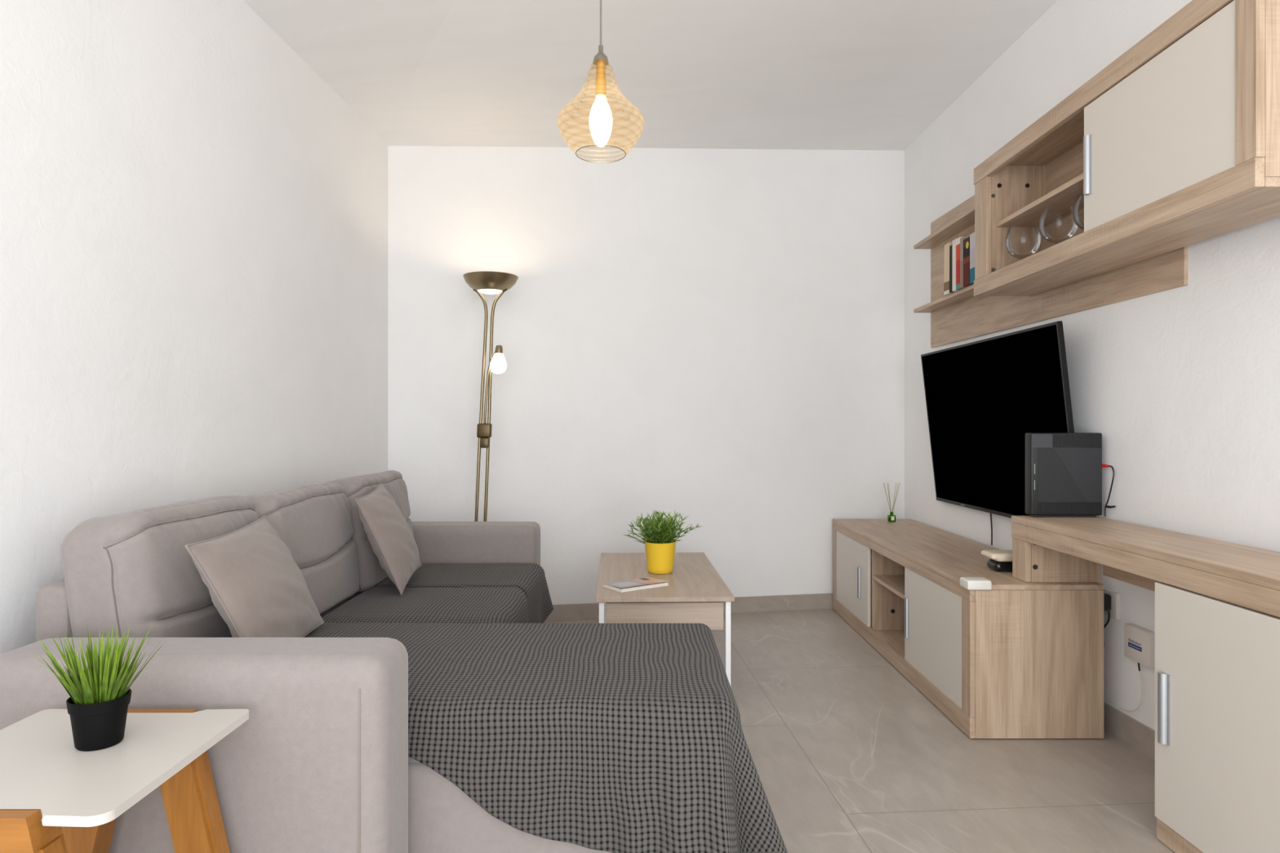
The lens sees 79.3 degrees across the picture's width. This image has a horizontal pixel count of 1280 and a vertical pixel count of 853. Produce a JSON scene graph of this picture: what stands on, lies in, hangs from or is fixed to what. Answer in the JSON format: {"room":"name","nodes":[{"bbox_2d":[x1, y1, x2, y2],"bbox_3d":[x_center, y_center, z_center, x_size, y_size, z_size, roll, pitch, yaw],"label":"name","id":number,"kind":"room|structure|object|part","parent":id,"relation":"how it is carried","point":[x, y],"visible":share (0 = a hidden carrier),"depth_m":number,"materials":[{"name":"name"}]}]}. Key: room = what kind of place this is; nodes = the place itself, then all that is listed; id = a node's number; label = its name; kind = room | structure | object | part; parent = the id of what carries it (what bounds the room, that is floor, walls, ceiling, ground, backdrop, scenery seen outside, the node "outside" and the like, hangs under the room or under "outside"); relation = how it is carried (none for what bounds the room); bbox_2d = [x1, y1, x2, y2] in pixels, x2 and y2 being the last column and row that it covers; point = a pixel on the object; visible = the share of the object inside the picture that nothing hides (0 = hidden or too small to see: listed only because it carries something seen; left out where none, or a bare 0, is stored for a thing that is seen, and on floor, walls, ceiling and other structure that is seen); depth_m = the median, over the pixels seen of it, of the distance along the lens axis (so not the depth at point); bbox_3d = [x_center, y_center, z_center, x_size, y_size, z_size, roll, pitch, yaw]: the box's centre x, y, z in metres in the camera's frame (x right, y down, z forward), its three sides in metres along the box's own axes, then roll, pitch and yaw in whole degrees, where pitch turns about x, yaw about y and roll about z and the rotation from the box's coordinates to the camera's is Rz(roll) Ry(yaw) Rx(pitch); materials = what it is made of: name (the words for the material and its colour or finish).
{"room":"living room","nodes":[
{"label":"living room","id":0,"kind":"room"},
{"bbox_2d":[0,0,387,654],"bbox_3d":[-1.370,-0.425,1.269,0.120,2.950,5.738,0,0,0],"label":"wall","id":1,"kind":"structure","parent":0,"point":[193,220],"depth_m":2.15,"materials":[{"name":"white paint"}]},
{"bbox_2d":[387,145,904,604],"bbox_3d":[0.135,-0.425,4.349,3.156,2.950,0.139,0,0,-10],"label":"wall","id":2,"kind":"structure","parent":0,"point":[714,338],"depth_m":4.27,"materials":[{"name":"white paint"}]},
{"bbox_2d":[544,593,832,622],"bbox_3d":[0.123,1.006,4.277,2.917,0.088,0.011,0,0,-10],"label":"baseboard","id":3,"kind":"structure","parent":2,"relation":"attached to","point":[581,611],"depth_m":4.37,"materials":[{"name":"tile"}]},
{"bbox_2d":[243,0,1057,150],"bbox_3d":[0.206,-1.545,1.499,3.231,0.620,6.198,0,0,0],"label":"ceiling","id":4,"kind":"structure","parent":0,"point":[747,74],"depth_m":3.30,"materials":[{"name":"paint"}]},
{"bbox_2d":[575,0,626,163],"bbox_3d":[-0.113,-1.120,2.220,0.249,0.677,0.249,0,0,-3],"label":"pendant lamp","id":5,"kind":"object","parent":4,"relation":"hanging from","point":[600,116],"visible":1,"depth_m":2.21,"materials":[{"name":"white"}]},
{"bbox_3d":[-0.113,-1.268,2.220,0.005,0.380,0.005,0,0,0],"label":"cord","id":6,"kind":"part","parent":5,"relation":"part of","materials":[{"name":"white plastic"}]},
{"bbox_2d":[595,60,606,97],"bbox_3d":[-0.113,-0.996,2.220,0.031,0.098,0.031,0,0,0],"label":"bulb socket","id":7,"kind":"object","parent":5,"relation":"attached to","point":[600,81],"depth_m":2.21,"materials":[{"name":"gold metal"}]},
{"bbox_3d":[-0.113,-0.876,2.220,0.066,0.145,0.066,0,0,0],"label":"bulb","id":8,"kind":"part","parent":5,"relation":"part of","materials":[{"name":"white glass"}]},
{"bbox_2d":[543,608,1174,852],"bbox_3d":[0.231,1.100,1.574,3.281,0.100,6.348,0,0,0],"label":"floor","id":9,"kind":"structure","parent":0,"point":[848,755],"depth_m":2.40,"materials":[{"name":"tile"}]},
{"bbox_2d":[0,709,248,852],"bbox_3d":[-0.825,0.763,1.125,0.421,0.573,0.365,0,0,0],"label":"side table","id":10,"kind":"object","parent":9,"relation":"on","point":[56,797],"visible":0.9,"depth_m":1.13,"materials":[{"name":"white wood"}]},
{"bbox_3d":[-0.825,0.499,0.966,0.172,0.043,0.048,0,0,0],"label":"rail","id":11,"kind":"part","parent":10,"relation":"part of","materials":[{"name":"orange wood"}]},
{"bbox_3d":[-0.706,0.786,0.966,0.183,0.529,0.048,0,0,0],"label":"leg","id":12,"kind":"part","parent":10,"relation":"part of","materials":[{"name":"orange wood"}]},
{"bbox_3d":[-0.944,0.786,1.283,0.183,0.529,0.048,0,0,0],"label":"leg","id":13,"kind":"part","parent":10,"relation":"part of","materials":[{"name":"orange wood"}]},
{"bbox_2d":[31,623,162,751],"bbox_3d":[-0.812,0.389,1.161,0.160,0.176,0.175,0,0,-43],"label":"potted grass","id":14,"kind":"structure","parent":10,"relation":"on","point":[97,706],"depth_m":1.14,"materials":[{"name":"black"}]},
{"bbox_2d":[66,688,131,751],"bbox_3d":[-0.813,0.440,1.162,0.081,0.072,0.081,0,0,0],"label":"pot","id":15,"kind":"object","parent":14,"relation":"attached to","point":[98,720],"depth_m":1.14,"materials":[{"name":"black plastic"}]},
{"bbox_3d":[-0.825,0.499,1.283,0.172,0.043,0.048,0,0,0],"label":"rail","id":16,"kind":"part","parent":10,"relation":"part of","materials":[{"name":"orange wood"}]},
{"bbox_3d":[-0.706,0.786,1.283,0.183,0.529,0.048,0,0,0],"label":"leg","id":17,"kind":"part","parent":10,"relation":"part of","materials":[{"name":"orange wood"}]},
{"bbox_2d":[0,470,611,852],"bbox_3d":[-0.537,0.614,2.412,1.445,0.873,2.156,0,0,0],"label":"sofa","id":18,"kind":"object","parent":9,"relation":"on","point":[320,762],"visible":0.54,"depth_m":1.44,"materials":[{"name":"beige fabric"}]},
{"bbox_3d":[-1.195,0.685,2.450,0.075,0.730,1.770,0,0,0],"label":"frame","id":19,"kind":"part","parent":18,"relation":"part of","materials":[{"name":"beige fabric"}]},
{"bbox_2d":[60,495,258,637],"bbox_3d":[-1.081,0.389,1.845,0.214,0.423,0.577,0,0,0],"label":"cushion","id":20,"kind":"object","parent":18,"relation":"on","point":[135,569],"depth_m":1.60,"materials":[{"name":"beige fabric"}]},
{"bbox_3d":[-0.853,0.728,1.430,0.815,0.645,0.192,0,0,0],"label":"armrest","id":21,"kind":"part","parent":18,"relation":"part of","materials":[{"name":"beige fabric"}]},
{"bbox_2d":[244,482,359,614],"bbox_3d":[-1.069,0.393,2.427,0.211,0.415,0.607,0,0,0],"label":"cushion","id":22,"kind":"object","parent":18,"relation":"on","point":[318,524],"depth_m":2.39,"materials":[{"name":"beige fabric"}]},
{"bbox_2d":[320,600,348,617],"bbox_3d":[-0.790,0.669,2.477,0.690,0.142,0.540,0,0,0],"label":"seat cushion","id":23,"kind":"object","parent":18,"relation":"on","point":[331,609],"depth_m":2.56,"materials":[{"name":"beige fabric"}]},
{"bbox_2d":[346,590,366,599],"bbox_3d":[-0.790,0.669,3.028,0.690,0.142,0.540,0,0,0],"label":"seat cushion","id":24,"kind":"object","parent":18,"relation":"on","point":[357,593],"depth_m":2.79,"materials":[{"name":"beige fabric"}]},
{"bbox_2d":[324,470,413,592],"bbox_3d":[-1.046,0.390,3.022,0.212,0.420,0.602,0,0,0],"label":"cushion","id":25,"kind":"object","parent":18,"relation":"on","point":[371,572],"depth_m":2.77,"materials":[{"name":"beige fabric"}]},
{"bbox_2d":[408,756,420,763],"bbox_3d":[-0.400,0.634,1.858,1.170,0.152,0.615,0,0,0],"label":"seat cushion","id":26,"kind":"object","parent":18,"relation":"on","point":[411,760],"depth_m":1.55,"materials":[{"name":"beige fabric"}]},
{"bbox_2d":[321,563,553,623],"bbox_3d":[-0.677,0.702,2.757,0.624,0.290,1.105,0,0,0],"label":"throw blanket","id":27,"kind":"object","parent":18,"relation":"on","point":[435,593],"visible":0.83,"depth_m":2.56,"materials":[{"name":"grey fabric"}]},
{"bbox_2d":[355,482,422,595],"bbox_3d":[-0.875,0.381,2.715,0.169,0.342,0.426,0,0,-9],"label":"cushion","id":28,"kind":"object","parent":27,"relation":"on","point":[390,537],"visible":1,"depth_m":2.58,"materials":[{"name":"beige fabric"}]},
{"bbox_3d":[-0.815,0.738,3.400,0.740,0.625,0.180,0,0,0],"label":"armrest","id":29,"kind":"part","parent":18,"relation":"part of","materials":[{"name":"beige fabric"}]},
{"bbox_2d":[304,623,787,852],"bbox_3d":[-0.324,0.789,1.788,1.241,0.514,0.808,0,0,0],"label":"throw blanket","id":30,"kind":"object","parent":18,"relation":"on","point":[613,738],"visible":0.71,"depth_m":1.53,"materials":[{"name":"grey fabric"}]},
{"bbox_2d":[184,515,324,637],"bbox_3d":[-0.897,0.388,1.842,0.173,0.303,0.469,0,0,-9],"label":"cushion","id":31,"kind":"object","parent":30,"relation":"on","point":[254,581],"visible":0.78,"depth_m":1.73,"materials":[{"name":"beige fabric"}]},
{"bbox_2d":[462,271,518,521],"bbox_3d":[-0.763,0.157,3.800,0.327,1.787,0.268,0,0,0],"label":"floor lamp","id":32,"kind":"object","parent":9,"relation":"on","point":[491,282],"visible":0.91,"depth_m":3.78,"materials":[{"name":"gold metal"}]},
{"bbox_2d":[480,437,488,448],"bbox_3d":[-0.761,0.080,3.796,0.041,0.050,0.044,0,0,0],"label":"dimmer switch","id":33,"kind":"object","parent":32,"relation":"attached to","point":[484,442],"depth_m":3.77,"materials":[{"name":"gold metal"}]},
{"bbox_3d":[-0.724,-0.199,3.768,0.099,0.379,0.017,0,0,27],"label":"reading arm","id":34,"kind":"part","parent":32,"relation":"part of","materials":[{"name":"gold metal"}]},
{"bbox_2d":[476,288,502,294],"bbox_3d":[-0.736,-0.661,3.800,0.132,0.016,0.132,0,0,0],"label":"diffuser","id":35,"kind":"object","parent":32,"relation":"attached to","point":[491,291],"depth_m":3.77,"materials":[{"name":"white glass"}]},
{"bbox_3d":[-0.733,-0.701,3.800,0.268,0.072,0.268,0,0,0],"label":"lamp shade","id":36,"kind":"part","parent":32,"relation":"part of","materials":[{"name":"gold metal"}]},
{"bbox_3d":[-0.688,-0.305,3.750,0.081,0.099,0.081,0,0,0],"label":"lamp shade","id":37,"kind":"part","parent":32,"relation":"part of","materials":[{"name":"white glass"}]},
{"bbox_2d":[494,345,502,353],"bbox_3d":[-0.685,-0.374,3.750,0.039,0.041,0.039,0,0,0],"label":"bulb socket","id":38,"kind":"object","parent":32,"relation":"attached to","point":[499,349],"depth_m":3.74,"materials":[{"name":"gold metal"}]},
{"bbox_2d":[595,552,734,685],"bbox_3d":[0.076,0.835,3.300,0.506,0.430,1.000,0,0,-2],"label":"coffee table","id":39,"kind":"object","parent":9,"relation":"on","point":[695,593],"visible":0.7,"depth_m":2.83,"materials":[{"name":"brown wood"}]},
{"bbox_3d":[-0.140,0.844,2.815,0.019,0.412,0.019,0,0,-2],"label":"leg","id":40,"kind":"part","parent":39,"relation":"part of","materials":[{"name":"white metal"}]},
{"bbox_3d":[-0.169,0.844,3.771,0.019,0.412,0.019,0,0,-2],"label":"leg","id":41,"kind":"part","parent":39,"relation":"part of","materials":[{"name":"white metal"}]},
{"bbox_2d":[604,577,668,592],"bbox_3d":[-0.015,0.611,2.995,0.222,0.017,0.125,0,0,-35],"label":"book","id":42,"kind":"object","parent":39,"relation":"on","point":[624,586],"visible":1,"depth_m":2.97,"materials":[{"name":"beige paper"}]},
{"bbox_2d":[622,511,699,574],"bbox_3d":[0.094,0.484,3.282,0.336,0.270,0.264,0,0,0],"label":"potted plant","id":43,"kind":"object","parent":39,"relation":"on","point":[660,544],"visible":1,"depth_m":3.24,"materials":[{"name":"green plant"}]},
{"bbox_3d":[0.086,0.553,3.285,0.137,0.132,0.137,0,0,0],"label":"pot","id":44,"kind":"part","parent":43,"relation":"part of","materials":[{"name":"yellow ceramic"}]},
{"bbox_3d":[0.091,0.695,2.830,0.430,0.101,0.016,0,0,-2],"label":"drawer","id":45,"kind":"part","parent":39,"relation":"part of","materials":[{"name":"brown wood"}]},
{"bbox_3d":[0.322,0.844,2.829,0.019,0.412,0.019,0,0,-2],"label":"leg","id":46,"kind":"part","parent":39,"relation":"part of","materials":[{"name":"white metal"}]},
{"bbox_2d":[832,519,1103,738],"bbox_3d":[1.325,0.780,3.506,0.461,0.532,1.857,0,0,0],"label":"tv stand","id":47,"kind":"object","parent":9,"relation":"on","point":[1015,659],"depth_m":2.61,"materials":[{"name":"brown wood"}]},
{"bbox_3d":[1.116,0.781,4.062,0.016,0.388,0.599,0,0,0],"label":"door","id":48,"kind":"part","parent":47,"relation":"part of","materials":[{"name":"beige laminate"}]},
{"bbox_3d":[1.101,0.786,3.890,0.014,0.157,0.022,0,0,0],"label":"handle","id":49,"kind":"part","parent":47,"relation":"part of","materials":[{"name":"silver metal"}]},
{"bbox_3d":[1.339,0.797,4.424,0.432,0.497,0.022,0,0,0],"label":"panel","id":50,"kind":"part","parent":47,"relation":"part of","materials":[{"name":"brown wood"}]},
{"bbox_2d":[872,575,904,599],"bbox_3d":[1.337,0.729,3.499,0.419,0.018,0.491,0,0,0],"label":"shelf","id":51,"kind":"object","parent":47,"relation":"attached to","point":[895,584],"depth_m":3.57,"materials":[{"name":"brown wood"}]},
{"bbox_2d":[883,483,900,522],"bbox_3d":[1.401,0.422,4.300,0.094,0.215,0.039,0,0,0],"label":"reed diffuser","id":52,"kind":"object","parent":47,"relation":"on","point":[891,517],"visible":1,"depth_m":4.29,"materials":[{"name":"green glass"}]},
{"bbox_2d":[887,514,895,522],"bbox_3d":[1.400,0.511,4.300,0.038,0.038,0.038,0,0,0],"label":"bottle","id":53,"kind":"object","parent":52,"relation":"attached to","point":[891,517],"depth_m":4.28,"materials":[{"name":"green glass"}]},
{"bbox_3d":[1.114,0.568,3.512,0.018,0.038,1.846,0,0,0],"label":"rail","id":54,"kind":"part","parent":47,"relation":"part of","materials":[{"name":"brown wood"}]},
{"bbox_3d":[1.101,0.792,3.195,0.014,0.165,0.022,0,0,0],"label":"handle","id":55,"kind":"part","parent":47,"relation":"part of","materials":[{"name":"silver metal"}]},
{"bbox_3d":[1.116,0.781,2.946,0.016,0.388,0.578,0,0,0],"label":"door","id":56,"kind":"part","parent":47,"relation":"part of","materials":[{"name":"beige laminate"}]},
{"bbox_3d":[1.135,0.530,2.613,0.081,0.032,0.070,0,0,0],"label":"corner guard","id":57,"kind":"part","parent":47,"relation":"part of","materials":[{"name":"white plastic"}]},
{"bbox_2d":[986,559,1012,571],"bbox_3d":[1.365,0.511,2.845,0.150,0.038,0.085,0,0,0],"label":"gadget","id":58,"kind":"object","parent":47,"relation":"on","point":[996,566],"visible":0.47,"depth_m":2.81,"materials":[{"name":"black plastic"}]},
{"bbox_2d":[981,550,1012,561],"bbox_3d":[1.355,0.476,2.845,0.165,0.031,0.100,0,0,0],"label":"router","id":59,"kind":"object","parent":58,"relation":"on","point":[996,555],"visible":0.57,"depth_m":2.80,"materials":[{"name":"beige plastic"}]},
{"bbox_3d":[1.339,0.797,2.600,0.432,0.497,0.022,0,0,0],"label":"panel","id":60,"kind":"part","parent":47,"relation":"part of","materials":[{"name":"brown wood"}]},
{"bbox_2d":[1011,515,1279,852],"bbox_3d":[1.446,0.681,2.038,0.309,0.734,1.377,0,0,0],"label":"sideboard","id":61,"kind":"object","parent":9,"relation":"on","point":[1217,602],"visible":0.99,"depth_m":1.81,"materials":[{"name":"brown wood"}]},
{"bbox_2d":[1025,432,1102,517],"bbox_3d":[1.476,0.168,2.694,0.248,0.292,0.048,0,0,0],"label":"computer tower","id":62,"kind":"object","parent":61,"relation":"on","point":[1064,470],"visible":1,"depth_m":2.67,"materials":[{"name":"black plastic"}]},
{"bbox_3d":[1.390,0.050,2.672,0.072,0.047,0.002,0,0,0],"label":"corner panel","id":63,"kind":"part","parent":62,"relation":"part of","materials":[{"name":"grey plastic"}]},
{"bbox_3d":[1.462,0.169,2.672,0.172,0.186,0.002,0,0,0],"label":"panel","id":64,"kind":"part","parent":62,"relation":"part of","materials":[{"name":"black plastic"}]},
{"bbox_2d":[1038,502,1101,514],"bbox_3d":[1.486,0.284,2.671,0.217,0.040,0.003,0,0,0],"label":"vent grille","id":65,"kind":"object","parent":62,"relation":"attached to","point":[1043,508],"depth_m":2.67,"materials":[{"name":"black plastic"}]},
{"bbox_2d":[1053,435,1102,446],"bbox_3d":[1.512,0.050,2.671,0.167,0.040,0.003,0,0,0],"label":"vent grille","id":66,"kind":"object","parent":62,"relation":"attached to","point":[1058,440],"depth_m":2.67,"materials":[{"name":"black plastic"}]},
{"bbox_3d":[1.512,0.168,2.672,0.169,0.188,0.001,0,0,0],"label":"panel","id":67,"kind":"part","parent":62,"relation":"part of","materials":[{"name":"grey plastic"}]},
{"bbox_2d":[1102,463,1115,516],"bbox_3d":[1.607,0.220,2.658,0.017,0.181,0.067,0,0,0],"label":"cable","id":68,"kind":"object","parent":62,"relation":"attached to","point":[1103,464],"visible":1,"depth_m":2.65,"materials":[{"name":"black plastic"}]},
{"bbox_3d":[1.451,0.433,2.639,0.238,0.193,0.020,0,0,0],"label":"panel","id":69,"kind":"part","parent":61,"relation":"part of","materials":[{"name":"brown wood"}]},
{"bbox_3d":[1.321,0.364,2.038,0.022,0.054,1.376,0,0,0],"label":"rail","id":70,"kind":"part","parent":61,"relation":"part of","materials":[{"name":"brown wood"}]},
{"bbox_3d":[1.300,0.701,1.922,0.018,0.174,0.028,0,0,0],"label":"handle","id":71,"kind":"part","parent":61,"relation":"part of","materials":[{"name":"silver metal"}]},
{"bbox_3d":[1.584,0.421,1.999,0.018,0.168,1.258,0,0,0],"label":"rail","id":72,"kind":"part","parent":61,"relation":"part of","materials":[{"name":"brown wood"}]},
{"bbox_3d":[1.466,0.692,1.956,0.268,0.600,0.019,0,0,0],"label":"panel","id":73,"kind":"part","parent":61,"relation":"part of","materials":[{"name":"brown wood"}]},
{"bbox_3d":[1.318,0.694,1.668,0.018,0.595,0.596,0,0,0],"label":"door","id":74,"kind":"part","parent":61,"relation":"part of","materials":[{"name":"beige laminate"}]},
{"bbox_2d":[904,0,1279,730],"bbox_3d":[1.722,-0.425,1.532,0.124,2.950,6.272,0,0,-2],"label":"wall","id":75,"kind":"structure","parent":0,"point":[1180,386],"depth_m":2.54,"materials":[{"name":"white paint"}]},
{"bbox_2d":[920,320,1074,518],"bbox_3d":[1.529,0.004,3.388,0.112,0.760,1.285,0,0,-1],"label":"television","id":76,"kind":"object","parent":75,"relation":"attached to","point":[983,397],"visible":0.9,"depth_m":3.32,"materials":[{"name":"black"}]},
{"bbox_2d":[990,513,992,545],"bbox_3d":[1.576,0.410,3.470,0.010,0.240,0.069,0,0,16],"label":"power cable","id":77,"kind":"object","parent":76,"relation":"hanging from","point":[990,513],"visible":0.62,"depth_m":3.46,"materials":[{"name":"black plastic"}]},
{"bbox_2d":[913,195,1187,347],"bbox_3d":[1.538,-0.757,3.224,0.145,0.671,1.845,0,0,-2],"label":"wall shelf","id":78,"kind":"object","parent":75,"relation":"attached to","point":[959,315],"visible":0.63,"depth_m":3.34,"materials":[{"name":"brown wood"}]},
{"bbox_3d":[1.528,-0.961,3.640,0.119,0.018,1.010,0,0,0],"label":"shelf","id":79,"kind":"part","parent":78,"relation":"part of","materials":[{"name":"brown wood"}]},
{"bbox_3d":[1.528,-0.619,3.640,0.119,0.018,1.010,0,0,0],"label":"shelf","id":80,"kind":"part","parent":78,"relation":"part of","materials":[{"name":"brown wood"}]},
{"bbox_2d":[943,241,952,295],"bbox_3d":[1.504,-0.749,3.669,0.098,0.241,0.062,0,1,0],"label":"book","id":81,"kind":"object","parent":78,"relation":"on","point":[946,268],"visible":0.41,"depth_m":3.67,"materials":[{"name":"beige paper"}]},
{"bbox_2d":[949,244,955,293],"bbox_3d":[1.505,-0.739,3.619,0.100,0.221,0.032,0,1,0],"label":"book","id":82,"kind":"object","parent":78,"relation":"on","point":[951,246],"visible":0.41,"depth_m":3.61,"materials":[{"name":"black paper"}]},
{"bbox_2d":[952,238,958,291],"bbox_3d":[1.505,-0.748,3.582,0.100,0.239,0.040,0,0,0],"label":"book","id":83,"kind":"object","parent":78,"relation":"on","point":[954,240],"visible":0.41,"depth_m":3.57,"materials":[{"name":"beige paper"}]},
{"bbox_2d":[955,236,963,289],"bbox_3d":[1.505,-0.747,3.538,0.100,0.236,0.045,0,0,0],"label":"book","id":84,"kind":"object","parent":78,"relation":"on","point":[957,240],"visible":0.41,"depth_m":3.54,"materials":[{"name":"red paper"}]},
{"bbox_2d":[960,236,968,288],"bbox_3d":[1.505,-0.742,3.498,0.100,0.226,0.032,0,0,0],"label":"book","id":85,"kind":"object","parent":78,"relation":"on","point":[962,239],"visible":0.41,"depth_m":3.49,"materials":[{"name":"beige paper"}]},
{"bbox_2d":[963,236,972,287],"bbox_3d":[1.505,-0.735,3.446,0.101,0.213,0.069,0,0,0],"label":"book","id":86,"kind":"object","parent":78,"relation":"on","point":[966,242],"visible":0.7,"depth_m":3.44,"materials":[{"name":"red paper"}]},
{"bbox_2d":[969,231,974,284],"bbox_3d":[1.505,-0.738,3.370,0.100,0.219,0.080,0,0,0],"label":"book","id":87,"kind":"object","parent":78,"relation":"on","point":[972,235],"visible":0.23,"depth_m":3.39,"materials":[{"name":"beige paper"}]},
{"bbox_2d":[1103,592,1111,647],"bbox_3d":[1.588,0.669,2.695,0.044,0.189,0.132,0,0,0],"label":"power adapter","id":88,"kind":"object","parent":75,"relation":"attached to","point":[1107,597],"visible":0.4,"depth_m":2.63,"materials":[{"name":"black plastic"}]},
{"bbox_2d":[1103,588,1119,619],"bbox_3d":[1.619,0.610,2.658,0.015,0.090,0.085,0,0,0],"label":"wall socket","id":89,"kind":"object","parent":75,"relation":"attached to","point":[1115,597],"visible":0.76,"depth_m":2.63,"materials":[{"name":"white plastic"}]},
{"bbox_2d":[973,0,1279,296],"bbox_3d":[1.472,-0.787,2.418,0.256,0.518,1.438,0,0,0],"label":"upper cabinet","id":90,"kind":"object","parent":75,"relation":"attached to","point":[1174,144],"visible":1,"depth_m":2.10,"materials":[{"name":"brown wood"}]},
{"bbox_3d":[1.488,-0.787,3.042,0.224,0.473,0.022,0,0,0],"label":"panel","id":91,"kind":"part","parent":90,"relation":"part of","materials":[{"name":"brown wood"}]},
{"bbox_2d":[1004,223,1041,259],"bbox_3d":[1.450,-0.657,2.925,0.124,0.212,0.124,0,0,0],"label":"glass bowl","id":92,"kind":"object","parent":90,"relation":"on","point":[1009,250],"visible":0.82,"depth_m":2.96,"materials":[{"name":"clear glass"}]},
{"bbox_2d":[996,173,1084,226],"bbox_3d":[1.493,-0.791,2.376,0.188,0.018,1.308,0,0,0],"label":"shelf","id":93,"kind":"object","parent":90,"relation":"attached to","point":[1058,202],"depth_m":2.78,"materials":[{"name":"brown wood"}]},
{"bbox_2d":[1038,204,1079,244],"bbox_3d":[1.450,-0.657,2.675,0.124,0.212,0.124,0,0,0],"label":"glass bowl","id":94,"kind":"object","parent":90,"relation":"on","point":[1041,225],"visible":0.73,"depth_m":2.71,"materials":[{"name":"clear glass"}]},
{"bbox_3d":[1.593,-0.787,2.377,0.011,0.473,1.309,0,0,0],"label":"panel","id":95,"kind":"part","parent":90,"relation":"part of","materials":[{"name":"brown wood"}]},
{"bbox_2d":[1072,194,1084,230],"bbox_3d":[1.478,-0.657,2.515,0.124,0.212,0.124,0,0,0],"label":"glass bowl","id":96,"kind":"object","parent":90,"relation":"on","point":[1075,207],"visible":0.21,"depth_m":2.56,"materials":[{"name":"clear glass"}]},
{"bbox_3d":[1.352,-0.791,2.338,0.016,0.177,0.024,0,0,0],"label":"handle","id":97,"kind":"part","parent":90,"relation":"part of","materials":[{"name":"silver metal"}]},
{"bbox_3d":[1.365,-1.014,2.419,0.022,0.065,1.436,0,0,0],"label":"rail","id":98,"kind":"part","parent":90,"relation":"part of","materials":[{"name":"brown wood"}]},
{"bbox_3d":[1.365,-0.560,2.419,0.022,0.065,1.436,0,0,0],"label":"rail","id":99,"kind":"part","parent":90,"relation":"part of","materials":[{"name":"brown wood"}]},
{"bbox_3d":[1.367,-0.785,2.065,0.015,0.383,0.606,0,0,0],"label":"door","id":100,"kind":"part","parent":90,"relation":"part of","materials":[{"name":"beige laminate"}]},
{"bbox_3d":[1.488,-0.787,1.711,0.224,0.473,0.022,0,0,0],"label":"panel","id":101,"kind":"part","parent":90,"relation":"part of","materials":[{"name":"brown wood"}]},
{"bbox_2d":[1103,702,1155,759],"bbox_3d":[1.658,1.006,1.474,0.011,0.088,6.152,0,0,-2],"label":"baseboard","id":102,"kind":"structure","parent":75,"relation":"attached to","point":[1127,729],"depth_m":2.55,"materials":[{"name":"tile"}]},
{"bbox_2d":[1106,623,1155,711],"bbox_3d":[1.614,0.798,2.543,0.033,0.297,0.235,0,0,0],"label":"box","id":103,"kind":"object","parent":75,"relation":"attached to","point":[1139,642],"visible":0.97,"depth_m":2.48,"materials":[{"name":"white plastic"}]},
{"bbox_2d":[1128,638,1141,645],"bbox_3d":[1.599,0.697,2.498,0.001,0.008,0.061,0,0,0],"label":"print","id":104,"kind":"object","parent":103,"relation":"on","point":[1131,642],"depth_m":2.50,"materials":[{"name":"grey"}]},
{"bbox_3d":[1.615,0.705,2.490,0.032,0.110,0.130,0,0,0],"label":"casing","id":105,"kind":"part","parent":103,"relation":"part of","materials":[{"name":"white plastic"}]}
]}

